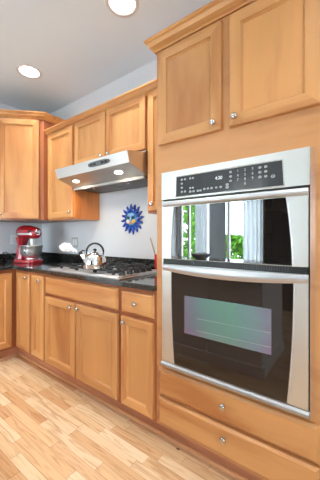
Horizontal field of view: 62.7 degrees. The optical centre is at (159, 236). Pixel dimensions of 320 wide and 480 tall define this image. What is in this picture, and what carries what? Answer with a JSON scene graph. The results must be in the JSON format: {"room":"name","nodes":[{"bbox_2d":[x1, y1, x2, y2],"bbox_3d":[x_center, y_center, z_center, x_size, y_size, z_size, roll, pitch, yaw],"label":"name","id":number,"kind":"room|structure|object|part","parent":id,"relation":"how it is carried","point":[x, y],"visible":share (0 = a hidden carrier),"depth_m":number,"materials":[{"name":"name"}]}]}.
{"room":"kitchen","nodes":[
{"label":"kitchen","id":0,"kind":"room"},
{"bbox_2d":[0,102,41,253],"bbox_3d":[-2.983,-0.186,1.657,0.100,2.770,4.610,0,0,37],"label":"wall","id":1,"kind":"structure","parent":0,"point":[7,229],"depth_m":3.14,"materials":[{"name":"white paint"}]},
{"bbox_2d":[11,235,16,243],"bbox_3d":[-1.771,0.034,3.179,0.008,0.116,0.072,0,0,37],"label":"wall outlet","id":2,"kind":"object","parent":1,"relation":"attached to","point":[13,237],"visible":0.89,"depth_m":3.17,"materials":[{"name":"white plastic"}]},
{"bbox_2d":[0,253,40,260],"bbox_3d":[-2.009,0.242,2.852,0.020,0.086,1.529,0,0,37],"label":"backsplash","id":3,"kind":"structure","parent":1,"relation":"attached to","point":[9,257],"depth_m":3.12,"materials":[{"name":"black stone"}]},
{"bbox_2d":[42,59,156,258],"bbox_3d":[1.002,-0.186,1.608,6.530,2.770,0.100,0,0,37],"label":"wall","id":4,"kind":"structure","parent":0,"point":[108,231],"depth_m":2.66,"materials":[{"name":"white paint"}]},
{"bbox_2d":[0,109,69,222],"bbox_3d":[-1.485,-0.735,2.952,0.736,1.119,0.736,0,0,37],"label":"upper cabinet","id":5,"kind":"object","parent":4,"relation":"attached to","point":[23,138],"visible":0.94,"depth_m":2.73,"materials":[{"name":"brown wood"}]},
{"bbox_3d":[-1.467,-0.706,2.732,0.269,0.906,0.006,0,0,-8],"label":"panel","id":6,"kind":"part","parent":5,"relation":"part of","materials":[{"name":"brown wood"}]},
{"bbox_3d":[-1.466,-0.706,2.726,0.398,1.035,0.022,0,0,-8],"label":"door","id":7,"kind":"part","parent":5,"relation":"part of","materials":[{"name":"brown wood"}]},
{"bbox_3d":[-1.469,-1.264,2.837,1.039,0.062,0.304,0,0,-8],"label":"crown molding","id":8,"kind":"part","parent":5,"relation":"part of","materials":[{"name":"brown wood"}]},
{"bbox_2d":[48,125,98,221],"bbox_3d":[-0.932,-0.638,2.775,0.463,0.925,0.354,0,0,37],"label":"upper cabinet","id":9,"kind":"object","parent":4,"relation":"attached to","point":[64,203],"visible":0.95,"depth_m":2.66,"materials":[{"name":"brown wood"}]},
{"bbox_3d":[-1.012,-0.635,2.671,0.308,0.764,0.006,0,0,37],"label":"panel","id":10,"kind":"part","parent":9,"relation":"part of","materials":[{"name":"brown wood"}]},
{"bbox_3d":[-1.015,-0.635,2.667,0.437,0.893,0.022,0,0,37],"label":"door","id":11,"kind":"part","parent":9,"relation":"part of","materials":[{"name":"brown wood"}]},
{"bbox_2d":[72,237,77,247],"bbox_3d":[-0.985,0.064,3.034,0.118,0.118,0.008,0,0,37],"label":"wall outlet","id":12,"kind":"object","parent":4,"relation":"attached to","point":[74,239],"visible":0.98,"depth_m":3.02,"materials":[{"name":"grey plastic"}]},
{"bbox_2d":[41,252,154,268],"bbox_3d":[-0.604,0.242,2.738,2.362,0.086,0.022,0,0,37],"label":"backsplash","id":13,"kind":"structure","parent":4,"relation":"attached to","point":[45,255],"depth_m":2.65,"materials":[{"name":"black stone"}]},
{"bbox_2d":[55,150,147,193],"bbox_3d":[-0.430,-0.544,2.293,0.892,0.214,0.518,0,0,37],"label":"range hood","id":14,"kind":"object","parent":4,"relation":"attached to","point":[127,169],"visible":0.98,"depth_m":2.10,"materials":[{"name":"silver metal"}]},
{"bbox_2d":[72,179,79,182],"bbox_3d":[-0.749,-0.495,2.341,0.095,0.022,0.053,0,0,37],"label":"lamp","id":15,"kind":"object","parent":14,"relation":"attached to","point":[73,180],"depth_m":2.33,"materials":[{"name":"white glass"}]},
{"bbox_2d":[88,159,109,166],"bbox_3d":[-0.471,-0.564,2.011,0.250,0.040,0.015,0,0,37],"label":"control panel","id":16,"kind":"object","parent":14,"relation":"attached to","point":[95,162],"depth_m":2.00,"materials":[{"name":"grey"}]},
{"bbox_2d":[114,170,123,173],"bbox_3d":[-0.317,-0.495,2.016,0.095,0.022,0.053,0,0,37],"label":"lamp","id":17,"kind":"object","parent":14,"relation":"attached to","point":[115,171],"depth_m":2.00,"materials":[{"name":"white glass"}]},
{"bbox_2d":[75,94,147,163],"bbox_3d":[-0.381,-0.877,2.361,0.913,0.448,0.354,0,0,37],"label":"upper cabinet","id":18,"kind":"object","parent":4,"relation":"attached to","point":[124,126],"visible":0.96,"depth_m":2.19,"materials":[{"name":"brown wood"}]},
{"bbox_3d":[-0.636,-0.872,2.389,0.299,0.290,0.006,0,0,37],"label":"panel","id":19,"kind":"part","parent":18,"relation":"part of","materials":[{"name":"brown wood"}]},
{"bbox_3d":[-0.640,-0.872,2.384,0.428,0.419,0.022,0,0,37],"label":"door","id":20,"kind":"part","parent":18,"relation":"part of","materials":[{"name":"brown wood"}]},
{"bbox_2d":[44,79,156,135],"bbox_3d":[-0.532,-1.093,2.280,1.697,0.060,0.058,0,0,37],"label":"trim","id":21,"kind":"structure","parent":18,"relation":"attached to","point":[143,89],"depth_m":2.20,"materials":[{"name":"brown wood"}]},
{"bbox_3d":[-0.277,-0.872,2.119,0.303,0.290,0.006,0,0,37],"label":"panel","id":22,"kind":"part","parent":18,"relation":"part of","materials":[{"name":"brown wood"}]},
{"bbox_3d":[-0.280,-0.872,2.114,0.432,0.419,0.022,0,0,37],"label":"door","id":23,"kind":"part","parent":18,"relation":"part of","materials":[{"name":"brown wood"}]},
{"bbox_2d":[121,204,143,234],"bbox_3d":[-0.269,-0.167,2.480,0.296,0.296,0.044,0,0,37],"label":"wall plaque","id":24,"kind":"object","parent":4,"relation":"attached to","point":[132,217],"visible":1,"depth_m":2.46,"materials":[{"name":"blue ceramic"}]},
{"bbox_2d":[148,89,156,213],"bbox_3d":[0.113,-0.638,1.990,0.318,0.925,0.354,0,0,37],"label":"upper cabinet","id":25,"kind":"object","parent":4,"relation":"attached to","point":[152,95],"visible":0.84,"depth_m":1.93,"materials":[{"name":"brown wood"}]},
{"bbox_3d":[0.033,-0.637,1.886,0.166,0.760,0.006,0,0,37],"label":"panel","id":26,"kind":"part","parent":25,"relation":"part of","materials":[{"name":"brown wood"}]},
{"bbox_2d":[0,0,212,113],"bbox_3d":[-0.383,-1.621,-0.234,6.530,0.100,4.710,0,0,37],"label":"ceiling","id":27,"kind":"structure","parent":0,"point":[79,47],"depth_m":2.14,"materials":[{"name":"white paint"}]},
{"bbox_2d":[16,64,41,78],"bbox_3d":[-1.242,-1.567,2.495,0.224,0.007,0.224,0,0,37],"label":"recessed light","id":28,"kind":"object","parent":27,"relation":"in","point":[26,70],"visible":1,"depth_m":2.49,"materials":[{"name":"white glass"}]},
{"bbox_2d":[105,0,138,16],"bbox_3d":[-0.253,-1.567,1.764,0.224,0.007,0.224,0,0,37],"label":"recessed light","id":29,"kind":"object","parent":27,"relation":"in","point":[121,8],"visible":1,"depth_m":1.79,"materials":[{"name":"white glass"}]},
{"bbox_2d":[0,355,236,479],"bbox_3d":[-0.383,1.249,-0.234,6.530,0.100,4.710,0,0,37],"label":"floor","id":30,"kind":"structure","parent":0,"point":[51,429],"depth_m":1.54,"materials":[{"name":"brown wood"}]},
{"bbox_2d":[0,269,15,351],"bbox_3d":[-1.747,0.709,2.666,0.659,0.774,1.508,0,0,37],"label":"base cabinet","id":31,"kind":"object","parent":30,"relation":"on","point":[7,277],"visible":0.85,"depth_m":2.54,"materials":[{"name":"brown wood"}]},
{"bbox_3d":[-1.586,0.714,2.409,0.006,0.591,0.291,0,0,37],"label":"panel","id":32,"kind":"part","parent":31,"relation":"part of","materials":[{"name":"brown wood"}]},
{"bbox_3d":[-1.581,0.714,2.405,0.022,0.720,0.420,0,0,37],"label":"door","id":33,"kind":"part","parent":31,"relation":"part of","materials":[{"name":"brown wood"}]},
{"bbox_2d":[0,252,156,291],"bbox_3d":[-1.065,0.260,2.142,2.382,0.122,1.529,0,0,37],"label":"countertop","id":34,"kind":"structure","parent":31,"relation":"on","point":[50,260],"depth_m":2.42,"materials":[{"name":"black stone"}]},
{"bbox_2d":[3,225,42,263],"bbox_3d":[-1.511,0.078,2.928,0.434,0.414,0.262,0,0,27],"label":"stand mixer","id":35,"kind":"object","parent":34,"relation":"on","point":[25,254],"visible":1,"depth_m":2.85,"materials":[{"name":"red metal"}]},
{"bbox_2d":[20,245,42,258],"bbox_3d":[-1.420,0.170,2.889,0.234,0.150,0.246,0,0,37],"label":"bowl","id":36,"kind":"object","parent":35,"relation":"on","point":[26,251],"depth_m":2.82,"materials":[{"name":"silver metal"}]},
{"bbox_2d":[48,262,156,279],"bbox_3d":[-0.458,0.262,2.182,0.858,0.046,0.508,0,0,37],"label":"cooktop","id":37,"kind":"object","parent":34,"relation":"in","point":[120,271],"visible":0.77,"depth_m":2.02,"materials":[{"name":"silver metal"}]},
{"bbox_2d":[78,242,105,269],"bbox_3d":[-0.509,0.141,2.012,0.203,0.198,0.171,0,0,37],"label":"kettle","id":38,"kind":"object","parent":37,"relation":"on","point":[94,260],"visible":1,"depth_m":1.95,"materials":[{"name":"silver metal"}]},
{"bbox_2d":[59,243,76,252],"bbox_3d":[-0.729,0.087,2.125,0.280,0.074,0.074,0,0,37],"label":"steam","id":39,"kind":"object","parent":38,"relation":"attached to","point":[67,247],"visible":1,"depth_m":2.11,"materials":[{"name":"white"}]},
{"bbox_3d":[-0.496,0.091,2.003,0.130,0.097,0.082,0,0,37],"label":"handle","id":40,"kind":"part","parent":38,"relation":"part of","materials":[{"name":"black plastic"}]},
{"bbox_3d":[-0.270,0.256,1.863,0.052,0.034,0.052,0,0,37],"label":"control knob","id":41,"kind":"part","parent":37,"relation":"part of","materials":[{"name":"black plastic"}]},
{"bbox_2d":[154,254,156,269],"bbox_3d":[-0.009,0.217,2.227,0.076,0.135,0.076,0,0,37],"label":"utensil crock","id":42,"kind":"object","parent":34,"relation":"on","point":[155,256],"visible":0.3,"depth_m":2.20,"materials":[{"name":"red ceramic"}]},
{"bbox_2d":[16,270,45,362],"bbox_3d":[-1.045,0.709,2.670,0.557,0.774,0.659,0,0,37],"label":"base cabinet","id":43,"kind":"object","parent":30,"relation":"on","point":[30,286],"visible":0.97,"depth_m":2.40,"materials":[{"name":"brown wood"}]},
{"bbox_3d":[-1.298,0.709,2.505,0.133,0.613,0.006,0,0,37],"label":"panel","id":44,"kind":"part","parent":43,"relation":"part of","materials":[{"name":"brown wood"}]},
{"bbox_3d":[-1.302,0.709,2.501,0.250,0.730,0.022,0,0,37],"label":"door","id":45,"kind":"part","parent":43,"relation":"part of","materials":[{"name":"brown wood"}]},
{"bbox_3d":[-1.087,0.709,2.339,0.204,0.730,0.022,0,0,37],"label":"door","id":46,"kind":"part","parent":43,"relation":"part of","materials":[{"name":"brown wood"}]},
{"bbox_3d":[-1.083,0.709,2.343,0.087,0.613,0.006,0,0,37],"label":"panel","id":47,"kind":"part","parent":43,"relation":"part of","materials":[{"name":"brown wood"}]},
{"bbox_2d":[45,275,120,402],"bbox_3d":[-0.456,0.709,2.227,0.913,0.774,0.659,0,0,37],"label":"base cabinet","id":48,"kind":"object","parent":30,"relation":"on","point":[83,318],"visible":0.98,"depth_m":1.93,"materials":[{"name":"brown wood"}]},
{"bbox_3d":[-0.810,0.793,2.138,0.290,0.439,0.006,0,0,37],"label":"panel","id":49,"kind":"part","parent":48,"relation":"part of","materials":[{"name":"brown wood"}]},
{"bbox_3d":[-0.814,0.793,2.134,0.419,0.568,0.022,0,0,37],"label":"door","id":50,"kind":"part","parent":48,"relation":"part of","materials":[{"name":"brown wood"}]},
{"bbox_3d":[-0.630,0.413,1.995,0.880,0.142,0.022,0,0,37],"label":"drawer","id":51,"kind":"part","parent":48,"relation":"part of","materials":[{"name":"brown wood"}]},
{"bbox_3d":[-0.451,0.793,1.868,0.313,0.439,0.006,0,0,37],"label":"panel","id":52,"kind":"part","parent":48,"relation":"part of","materials":[{"name":"brown wood"}]},
{"bbox_3d":[-0.455,0.793,1.864,0.442,0.568,0.022,0,0,37],"label":"door","id":53,"kind":"part","parent":48,"relation":"part of","materials":[{"name":"brown wood"}]},
{"bbox_2d":[0,347,262,479],"bbox_3d":[-0.677,1.143,1.492,2.676,0.112,1.016,0,0,37],"label":"baseboard","id":54,"kind":"structure","parent":30,"relation":"on","point":[8,352],"depth_m":1.65,"materials":[{"name":"brown wood"}]},
{"bbox_2d":[120,287,156,421],"bbox_3d":[0.029,0.709,1.863,0.296,0.774,0.659,0,0,37],"label":"base cabinet","id":55,"kind":"object","parent":30,"relation":"on","point":[138,322],"visible":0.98,"depth_m":1.61,"materials":[{"name":"brown wood"}]},
{"bbox_3d":[-0.140,0.794,1.634,0.148,0.449,0.006,0,0,37],"label":"panel","id":56,"kind":"part","parent":55,"relation":"part of","materials":[{"name":"brown wood"}]},
{"bbox_3d":[-0.143,0.415,1.630,0.265,0.142,0.022,0,0,37],"label":"drawer","id":57,"kind":"part","parent":55,"relation":"part of","materials":[{"name":"brown wood"}]},
{"bbox_2d":[144,0,319,479],"bbox_3d":[0.490,-0.032,1.513,0.966,2.257,0.664,0,0,37],"label":"tall cabinet","id":58,"kind":"object","parent":30,"relation":"on","point":[237,79],"visible":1,"depth_m":1.24,"materials":[{"name":"brown wood"}]},
{"bbox_3d":[0.154,-0.796,1.414,0.258,0.408,0.006,0,0,37],"label":"panel","id":59,"kind":"part","parent":58,"relation":"part of","materials":[{"name":"brown wood"}]},
{"bbox_3d":[0.150,-0.796,1.409,0.387,0.537,0.022,0,0,37],"label":"door","id":60,"kind":"part","parent":58,"relation":"part of","materials":[{"name":"brown wood"}]},
{"bbox_3d":[0.489,-1.114,1.512,0.966,0.064,0.662,0,0,37],"label":"crown molding","id":61,"kind":"part","parent":58,"relation":"part of","materials":[{"name":"brown wood"}]},
{"bbox_3d":[0.260,-0.564,1.295,0.032,0.032,0.029,0,0,37],"label":"knob","id":62,"kind":"part","parent":58,"relation":"part of","materials":[{"name":"silver metal"}]},
{"bbox_3d":[0.300,0.820,1.265,0.032,0.032,0.029,0,0,37],"label":"knob","id":63,"kind":"part","parent":58,"relation":"part of","materials":[{"name":"silver metal"}]},
{"bbox_3d":[0.302,0.978,1.263,0.032,0.032,0.029,0,0,37],"label":"knob","id":64,"kind":"part","parent":58,"relation":"part of","materials":[{"name":"silver metal"}]},
{"bbox_3d":[0.348,-0.564,1.229,0.032,0.032,0.029,0,0,37],"label":"knob","id":65,"kind":"part","parent":58,"relation":"part of","materials":[{"name":"silver metal"}]},
{"bbox_2d":[160,146,315,419],"bbox_3d":[0.478,0.184,1.491,0.758,1.091,0.618,0,0,37],"label":"double oven","id":66,"kind":"object","parent":58,"relation":"in","point":[239,236],"visible":1,"depth_m":1.20,"materials":[{"name":"silver metal"}]},
{"bbox_3d":[0.021,0.184,1.506,0.010,1.090,0.021,0,0,37],"label":"trim","id":67,"kind":"part","parent":66,"relation":"part of","materials":[{"name":"silver metal"}]},
{"bbox_3d":[0.305,-0.271,1.268,0.541,0.106,0.004,0,0,37],"label":"control panel","id":68,"kind":"part","parent":66,"relation":"part of","materials":[{"name":"grey glass"}]},
{"bbox_3d":[0.307,0.442,1.266,0.608,0.509,0.004,0,0,37],"label":"glass","id":69,"kind":"part","parent":66,"relation":"part of","materials":[{"name":"black glass"}]},
{"bbox_3d":[0.305,-0.022,1.267,0.602,0.285,0.004,0,0,37],"label":"glass","id":70,"kind":"part","parent":66,"relation":"part of","materials":[{"name":"black glass"}]},
{"bbox_3d":[0.297,0.179,1.258,0.720,0.052,0.028,0,0,37],"label":"handle","id":71,"kind":"part","parent":66,"relation":"part of","materials":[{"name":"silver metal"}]},
{"bbox_3d":[0.297,-0.180,1.258,0.720,0.025,0.028,0,0,37],"label":"handle","id":72,"kind":"part","parent":66,"relation":"part of","materials":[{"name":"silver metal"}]},
{"bbox_3d":[0.305,0.716,1.273,0.738,0.026,0.028,0,0,37],"label":"rail","id":73,"kind":"part","parent":66,"relation":"part of","materials":[{"name":"silver metal"}]},
{"bbox_3d":[0.311,0.427,1.276,0.724,0.547,0.018,0,0,37],"label":"oven door","id":74,"kind":"part","parent":66,"relation":"part of","materials":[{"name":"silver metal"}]},
{"bbox_3d":[0.311,-0.038,1.276,0.724,0.322,0.018,0,0,37],"label":"microwave door","id":75,"kind":"part","parent":66,"relation":"part of","materials":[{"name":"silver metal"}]},
{"bbox_3d":[0.614,0.184,1.054,0.016,1.090,0.032,0,0,37],"label":"trim","id":76,"kind":"part","parent":66,"relation":"part of","materials":[{"name":"silver metal"}]},
{"bbox_3d":[0.315,0.999,1.285,0.800,0.150,0.022,0,0,37],"label":"drawer","id":77,"kind":"part","parent":58,"relation":"part of","materials":[{"name":"brown wood"}]},
{"bbox_3d":[0.315,0.832,1.285,0.800,0.153,0.022,0,0,37],"label":"drawer","id":78,"kind":"part","parent":58,"relation":"part of","materials":[{"name":"brown wood"}]},
{"bbox_3d":[0.492,-0.796,1.159,0.249,0.408,0.006,0,0,37],"label":"panel","id":79,"kind":"part","parent":58,"relation":"part of","materials":[{"name":"brown wood"}]},
{"bbox_3d":[0.489,-0.796,1.155,0.378,0.537,0.022,0,0,37],"label":"door","id":80,"kind":"part","parent":58,"relation":"part of","materials":[{"name":"brown wood"}]}
]}

